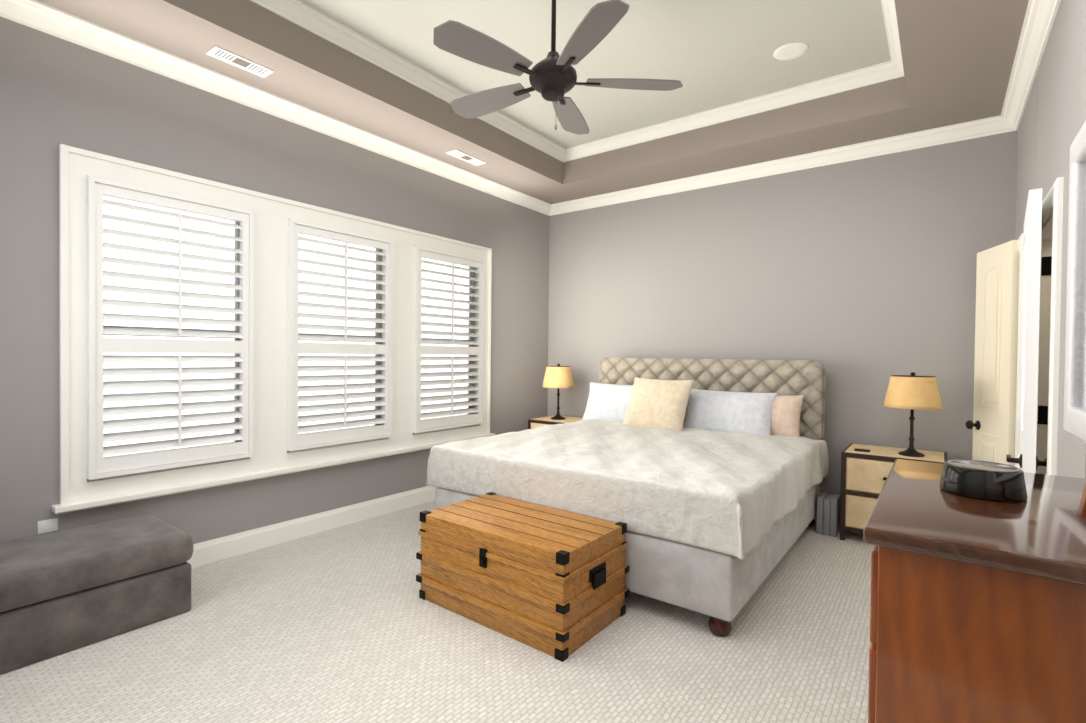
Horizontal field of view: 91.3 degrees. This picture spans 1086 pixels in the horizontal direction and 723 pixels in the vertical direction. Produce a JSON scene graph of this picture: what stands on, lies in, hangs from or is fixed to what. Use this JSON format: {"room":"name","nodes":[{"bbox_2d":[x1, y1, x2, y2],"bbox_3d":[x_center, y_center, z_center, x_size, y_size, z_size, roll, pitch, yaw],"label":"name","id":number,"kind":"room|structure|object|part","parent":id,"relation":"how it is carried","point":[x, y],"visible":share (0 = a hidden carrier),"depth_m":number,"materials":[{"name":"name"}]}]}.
{"room":"bedroom","nodes":[
{"label":"bedroom","id":0,"kind":"room"},
{"bbox_2d":[0,17,549,543],"bbox_3d":[-1.608,-0.450,3.931,0.153,3.356,5.368,1,1,37],"label":"wall","id":1,"kind":"structure","parent":0,"point":[54,93],"depth_m":3.15,"materials":[{"name":"grey paint"}]},
{"bbox_2d":[38,518,57,533],"bbox_3d":[-2.486,0.826,2.666,0.006,0.064,0.075,1,1,37],"label":"electrical outlet plate","id":2,"kind":"object","parent":1,"relation":"attached to","point":[47,526],"visible":1,"depth_m":2.66,"materials":[{"name":"white plastic"}]},
{"bbox_2d":[51,144,494,514],"bbox_3d":[-1.525,-0.169,3.988,0.227,1.864,3.250,1,1,37],"label":"window","id":3,"kind":"structure","parent":1,"relation":"in","point":[270,306],"depth_m":3.43,"materials":[{"name":"white wood"}]},
{"bbox_2d":[86,175,253,479],"bbox_3d":[-2.116,-0.173,3.079,0.070,1.567,0.818,1,1,37],"label":"window shutter","id":4,"kind":"object","parent":3,"relation":"attached to","point":[99,465],"visible":1,"depth_m":3.02,"materials":[{"name":"white wood"}]},
{"bbox_2d":[287,219,392,450],"bbox_3d":[-1.477,-0.179,3.932,0.070,1.567,0.832,1,1,37],"label":"window shutter","id":5,"kind":"object","parent":3,"relation":"attached to","point":[295,439],"visible":1,"depth_m":3.88,"materials":[{"name":"white wood"}]},
{"bbox_2d":[413,246,484,432],"bbox_3d":[-0.835,-0.184,4.788,0.070,1.567,0.822,1,1,37],"label":"window shutter","id":6,"kind":"object","parent":3,"relation":"attached to","point":[476,417],"visible":1,"depth_m":4.75,"materials":[{"name":"white wood"}]},
{"bbox_2d":[186,486,435,567],"bbox_3d":[-1.558,1.161,3.904,0.016,0.135,5.365,1,1,37],"label":"baseboard","id":7,"kind":"structure","parent":1,"relation":"attached to","point":[212,550],"depth_m":3.72,"materials":[{"name":"white wood"}]},
{"bbox_2d":[0,500,873,722],"bbox_3d":[0.501,1.312,2.361,5.468,0.080,5.665,1,1,37],"label":"floor","id":8,"kind":"structure","parent":0,"point":[344,624],"depth_m":2.27,"materials":[{"name":"carpet"}]},
{"bbox_2d":[0,514,192,673],"bbox_3d":[-2.334,1.047,2.337,0.599,0.392,1.228,1,1,37],"label":"ottoman","id":9,"kind":"object","parent":8,"relation":"on","point":[64,591],"visible":0.98,"depth_m":2.37,"materials":[{"name":"grey fabric"}]},
{"bbox_2d":[416,492,629,661],"bbox_3d":[-0.119,1.033,2.741,0.972,0.457,0.572,1,1,38],"label":"trunk","id":10,"kind":"object","parent":8,"relation":"on","point":[548,580],"visible":0.98,"depth_m":2.51,"materials":[{"name":"brown wood"}]},
{"bbox_3d":[-0.116,0.867,2.740,0.930,0.116,0.535,1,1,38],"label":"lid","id":11,"kind":"part","parent":10,"relation":"part of","materials":[{"name":"brown wood"}]},
{"bbox_3d":[0.257,0.991,2.450,0.022,0.087,0.133,1,1,38],"label":"handle","id":12,"kind":"part","parent":10,"relation":"part of","materials":[{"name":"black metal"}]},
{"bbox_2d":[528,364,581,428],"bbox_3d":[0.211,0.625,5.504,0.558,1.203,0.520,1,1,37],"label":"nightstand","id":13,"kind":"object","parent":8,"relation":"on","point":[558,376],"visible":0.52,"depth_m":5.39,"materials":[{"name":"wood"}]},
{"bbox_2d":[542,364,574,419],"bbox_3d":[0.160,0.310,5.507,0.332,0.575,0.332,1,1,37],"label":"lamp","id":14,"kind":"object","parent":13,"relation":"on","point":[558,376],"depth_m":5.39,"materials":[{"name":"beige fabric"}]},
{"bbox_2d":[426,358,828,635],"bbox_3d":[0.750,0.617,3.898,2.120,1.272,2.339,1,1,37],"label":"bed","id":15,"kind":"object","parent":8,"relation":"on","point":[703,479],"visible":1,"depth_m":3.25,"materials":[{"name":"fabric"}]},
{"bbox_2d":[426,416,828,559],"bbox_3d":[0.691,0.700,3.822,2.127,0.320,2.148,1,1,37],"label":"duvet","id":16,"kind":"object","parent":15,"relation":"on","point":[713,490],"depth_m":3.07,"materials":[{"name":"fabric"}]},
{"bbox_2d":[621,377,694,436],"bbox_3d":[0.980,0.377,4.568,0.627,0.550,0.167,1,-25,41],"label":"pillow","id":17,"kind":"object","parent":15,"relation":"on","point":[653,403],"depth_m":4.48,"materials":[{"name":"beige fabric"}]},
{"bbox_2d":[741,392,803,441],"bbox_3d":[1.826,0.435,4.239,0.484,0.396,0.148,1,-15,40],"label":"pillow","id":18,"kind":"object","parent":15,"relation":"on","point":[784,409],"depth_m":4.14,"materials":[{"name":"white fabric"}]},
{"bbox_2d":[816,492,839,536],"bbox_3d":[2.123,1.132,3.946,0.130,0.270,0.190,1,1,37],"label":"books","id":19,"kind":"object","parent":8,"relation":"on","point":[828,516],"visible":0.98,"depth_m":3.88,"materials":[{"name":"grey paper"}]},
{"bbox_2d":[840,372,947,540],"bbox_3d":[2.503,0.673,3.784,0.603,1.203,0.520,1,1,37],"label":"nightstand","id":20,"kind":"object","parent":8,"relation":"on","point":[865,470],"visible":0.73,"depth_m":3.67,"materials":[{"name":"wood"},{"name":"black metal"}]},
{"bbox_2d":[883,372,942,457],"bbox_3d":[2.554,0.361,3.674,0.332,0.575,0.332,1,1,37],"label":"lamp","id":21,"kind":"object","parent":20,"relation":"on","point":[913,392],"depth_m":3.59,"materials":[{"name":"beige fabric"}]},
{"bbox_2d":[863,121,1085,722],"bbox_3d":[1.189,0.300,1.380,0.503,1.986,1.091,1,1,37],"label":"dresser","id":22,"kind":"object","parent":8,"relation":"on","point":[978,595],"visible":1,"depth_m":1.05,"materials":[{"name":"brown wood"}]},
{"bbox_2d":[939,459,1027,502],"bbox_3d":[1.143,0.306,1.382,0.178,0.074,0.178,1,1,37],"label":"bowl","id":23,"kind":"object","parent":22,"relation":"on","point":[984,481],"depth_m":1.33,"materials":[{"name":"black ceramic"}]},
{"bbox_2d":[1063,121,1085,549],"bbox_3d":[1.396,-0.172,1.277,0.066,1.035,1.003,1,1,37],"label":"mirror","id":24,"kind":"object","parent":22,"relation":"on","point":[1074,423],"depth_m":1.62,"materials":[{"name":"silver metal"}]},
{"bbox_2d":[36,0,1028,203],"bbox_3d":[0.055,-1.895,2.675,3.970,0.397,5.367,1,1,37],"label":"ceiling","id":25,"kind":"structure","parent":0,"point":[958,57],"depth_m":3.53,"materials":[{"name":"beige paint"}]},
{"bbox_2d":[206,45,273,77],"bbox_3d":[-1.734,-1.718,3.049,0.122,0.010,0.317,1,1,37],"label":"ceiling vent","id":26,"kind":"object","parent":25,"relation":"in","point":[212,51],"depth_m":3.04,"materials":[{"name":"white plastic"}]},
{"bbox_3d":[-1.734,-1.718,3.049,0.076,0.001,0.277,1,1,37],"label":"ceiling air vent slots","id":27,"kind":"part","parent":26,"relation":"part of","materials":[{"name":"white metal"}]},
{"bbox_2d":[0,0,551,215],"bbox_3d":[-1.497,-1.682,3.841,0.095,0.096,5.365,1,1,37],"label":"crown molding","id":28,"kind":"structure","parent":25,"relation":"attached to","point":[34,14],"depth_m":3.25,"materials":[{"name":"white wood"}]},
{"bbox_2d":[446,149,486,165],"bbox_3d":[-0.646,-1.726,4.499,0.122,0.010,0.362,1,1,37],"label":"ceiling vent","id":29,"kind":"object","parent":25,"relation":"in","point":[459,156],"depth_m":4.49,"materials":[{"name":"white plastic"}]},
{"bbox_3d":[-0.646,-1.726,4.499,0.076,0.001,0.322,1,1,37],"label":"ceiling air vent slots","id":30,"kind":"part","parent":29,"relation":"part of","materials":[{"name":"white metal"}]},
{"bbox_2d":[552,116,1003,214],"bbox_3d":[1.642,-1.662,4.780,3.750,0.096,0.095,1,1,37],"label":"crown molding","id":31,"kind":"structure","parent":25,"relation":"attached to","point":[984,127],"depth_m":4.41,"materials":[{"name":"white wood"}]},
{"bbox_2d":[996,0,1060,132],"bbox_3d":[1.602,-1.617,1.517,0.095,0.096,5.365,1,1,37],"label":"crown molding","id":32,"kind":"structure","parent":25,"relation":"attached to","point":[1039,18],"depth_m":2.85,"materials":[{"name":"white wood"}]},
{"bbox_2d":[300,0,890,147],"bbox_3d":[0.057,-2.042,2.675,2.784,0.100,4.178,1,1,37],"label":"ceiling","id":33,"kind":"structure","parent":0,"point":[710,54],"depth_m":3.35,"materials":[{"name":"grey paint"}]},
{"bbox_2d":[433,0,682,134],"bbox_3d":[0.007,-1.573,2.697,1.236,0.840,1.263,1,1,37],"label":"ceiling fan","id":34,"kind":"object","parent":33,"relation":"hanging from","point":[553,76],"visible":1,"depth_m":2.58,"materials":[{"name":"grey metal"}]},
{"bbox_3d":[-0.273,-1.417,2.420,0.495,0.008,0.168,0,-11,-39],"label":"blade","id":35,"kind":"part","parent":34,"relation":"part of","materials":[{"name":"grey wood"}]},
{"bbox_3d":[-0.300,-1.424,2.910,0.495,0.008,0.168,1,-11,33],"label":"blade","id":36,"kind":"part","parent":34,"relation":"part of","materials":[{"name":"grey wood"}]},
{"bbox_3d":[-0.089,-1.412,2.772,0.150,0.008,0.028,1,-11,33],"label":"arm","id":37,"kind":"part","parent":34,"relation":"part of"},
{"label":"arm","id":38,"kind":"part","parent":34,"relation":"part of"},
{"bbox_3d":[0.054,-1.747,2.679,0.024,0.410,0.024,1,1,37],"label":"rod","id":39,"kind":"part","parent":34,"relation":"part of","materials":[{"name":"brown metal"}]},
{"bbox_3d":[0.051,-1.445,2.683,0.244,0.215,0.244,1,1,37],"label":"motor","id":40,"kind":"part","parent":34,"relation":"part of","materials":[{"name":"brown metal"}]},
{"bbox_3d":[0.065,-1.259,2.649,0.004,0.155,0.004,1,1,37],"label":"chain","id":41,"kind":"part","parent":34,"relation":"part of","materials":[{"name":"silver metal"}]},
{"bbox_3d":[0.091,-1.411,2.843,0.028,0.008,0.150,13,4,14],"label":"arm","id":42,"kind":"part","parent":34,"relation":"part of"},
{"bbox_3d":[0.112,-1.407,2.530,0.028,0.008,0.150,-13,5,-20],"label":"arm","id":43,"kind":"part","parent":34,"relation":"part of"},
{"bbox_3d":[0.158,-1.422,3.087,0.168,0.008,0.495,13,4,14],"label":"blade","id":44,"kind":"part","parent":34,"relation":"part of","materials":[{"name":"grey wood"}]},
{"bbox_3d":[0.215,-1.408,2.694,0.150,0.008,0.028,1,13,-3],"label":"arm","id":45,"kind":"part","parent":34,"relation":"part of"},
{"bbox_3d":[0.201,-1.410,2.294,0.168,0.008,0.495,-13,5,-20],"label":"blade","id":46,"kind":"part","parent":34,"relation":"part of","materials":[{"name":"grey wood"}]},
{"bbox_3d":[0.468,-1.413,2.706,0.495,0.008,0.168,1,13,-3],"label":"blade","id":47,"kind":"part","parent":34,"relation":"part of","materials":[{"name":"grey wood"}]},
{"bbox_2d":[250,0,903,161],"bbox_3d":[0.056,-1.950,2.676,2.784,0.085,4.178,1,1,37],"label":"crown molding","id":48,"kind":"structure","parent":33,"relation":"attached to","point":[316,22],"depth_m":3.77,"materials":[{"name":"white wood"}]},
{"bbox_2d":[773,42,808,59],"bbox_3d":[1.588,-1.984,3.400,0.210,0.004,0.210,1,1,37],"label":"recessed light","id":49,"kind":"object","parent":33,"relation":"in","point":[791,50],"visible":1,"depth_m":3.39,"materials":[{"name":"white plastic"}]},
{"bbox_2d":[547,131,1016,494],"bbox_3d":[1.694,-0.428,4.902,4.268,3.355,0.150,1,1,37],"label":"wall","id":50,"kind":"structure","parent":0,"point":[856,279],"depth_m":4.35,"materials":[{"name":"grey paint"}]},
{"bbox_2d":[1015,0,1085,478],"bbox_3d":[1.686,-0.380,1.461,0.152,3.357,5.366,1,1,37],"label":"wall","id":51,"kind":"structure","parent":0,"point":[1053,119],"depth_m":2.25,"materials":[{"name":"grey paint"}]},
{"bbox_2d":[965,240,1019,466],"bbox_3d":[2.956,0.262,3.480,0.180,2.020,0.442,1,1,16],"label":"door","id":52,"kind":"structure","parent":51,"relation":"in","point":[993,424],"depth_m":3.42,"materials":[{"name":"beige paint"}]},
{"bbox_3d":[2.929,0.435,3.646,0.040,0.062,0.062,1,1,16],"label":"knob","id":53,"kind":"part","parent":52,"relation":"part of","materials":[{"name":"brown metal"}]},
{"bbox_3d":[2.933,0.218,3.486,0.012,1.691,0.222,1,1,16],"label":"panel","id":54,"kind":"part","parent":52,"relation":"part of","materials":[{"name":"beige paint"}]},
{"bbox_2d":[1015,233,1022,466],"bbox_3d":[3.098,0.260,3.378,0.172,2.052,0.641,1,1,37],"label":"door frame","id":55,"kind":"structure","parent":51,"relation":"attached to","point":[1020,238],"depth_m":3.19,"materials":[{"name":"white wood"}]},
{"bbox_2d":[1006,188,1051,472],"bbox_3d":[2.384,0.268,2.591,0.181,2.020,0.811,1,1,41],"label":"door","id":56,"kind":"structure","parent":51,"relation":"in","point":[1026,460],"depth_m":2.30,"materials":[{"name":"white paint"}]},
{"bbox_3d":[2.135,0.444,2.434,0.018,0.018,0.127,1,1,41],"label":"lever","id":57,"kind":"part","parent":56,"relation":"part of","materials":[{"name":"brown metal"}]},
{"bbox_3d":[2.353,0.224,2.614,0.009,1.691,0.585,1,1,41],"label":"panel","id":58,"kind":"part","parent":56,"relation":"part of","materials":[{"name":"white paint"}]},
{"bbox_3d":[2.695,0.288,2.854,0.055,0.100,0.003,1,1,37],"label":"door jamb hinge","id":59,"kind":"part","parent":56,"relation":"part of","materials":[{"name":"black metal"}]},
{"bbox_3d":[2.704,-0.511,2.843,0.055,0.100,0.003,1,1,37],"label":"door jamb hinge","id":60,"kind":"part","parent":56,"relation":"part of","materials":[{"name":"black metal"}]},
{"bbox_2d":[1036,177,1063,475],"bbox_3d":[2.474,0.266,2.546,0.172,2.052,0.982,1,1,37],"label":"door frame","id":61,"kind":"structure","parent":51,"relation":"attached to","point":[1050,321],"depth_m":2.25,"materials":[{"name":"white wood"}]}
]}

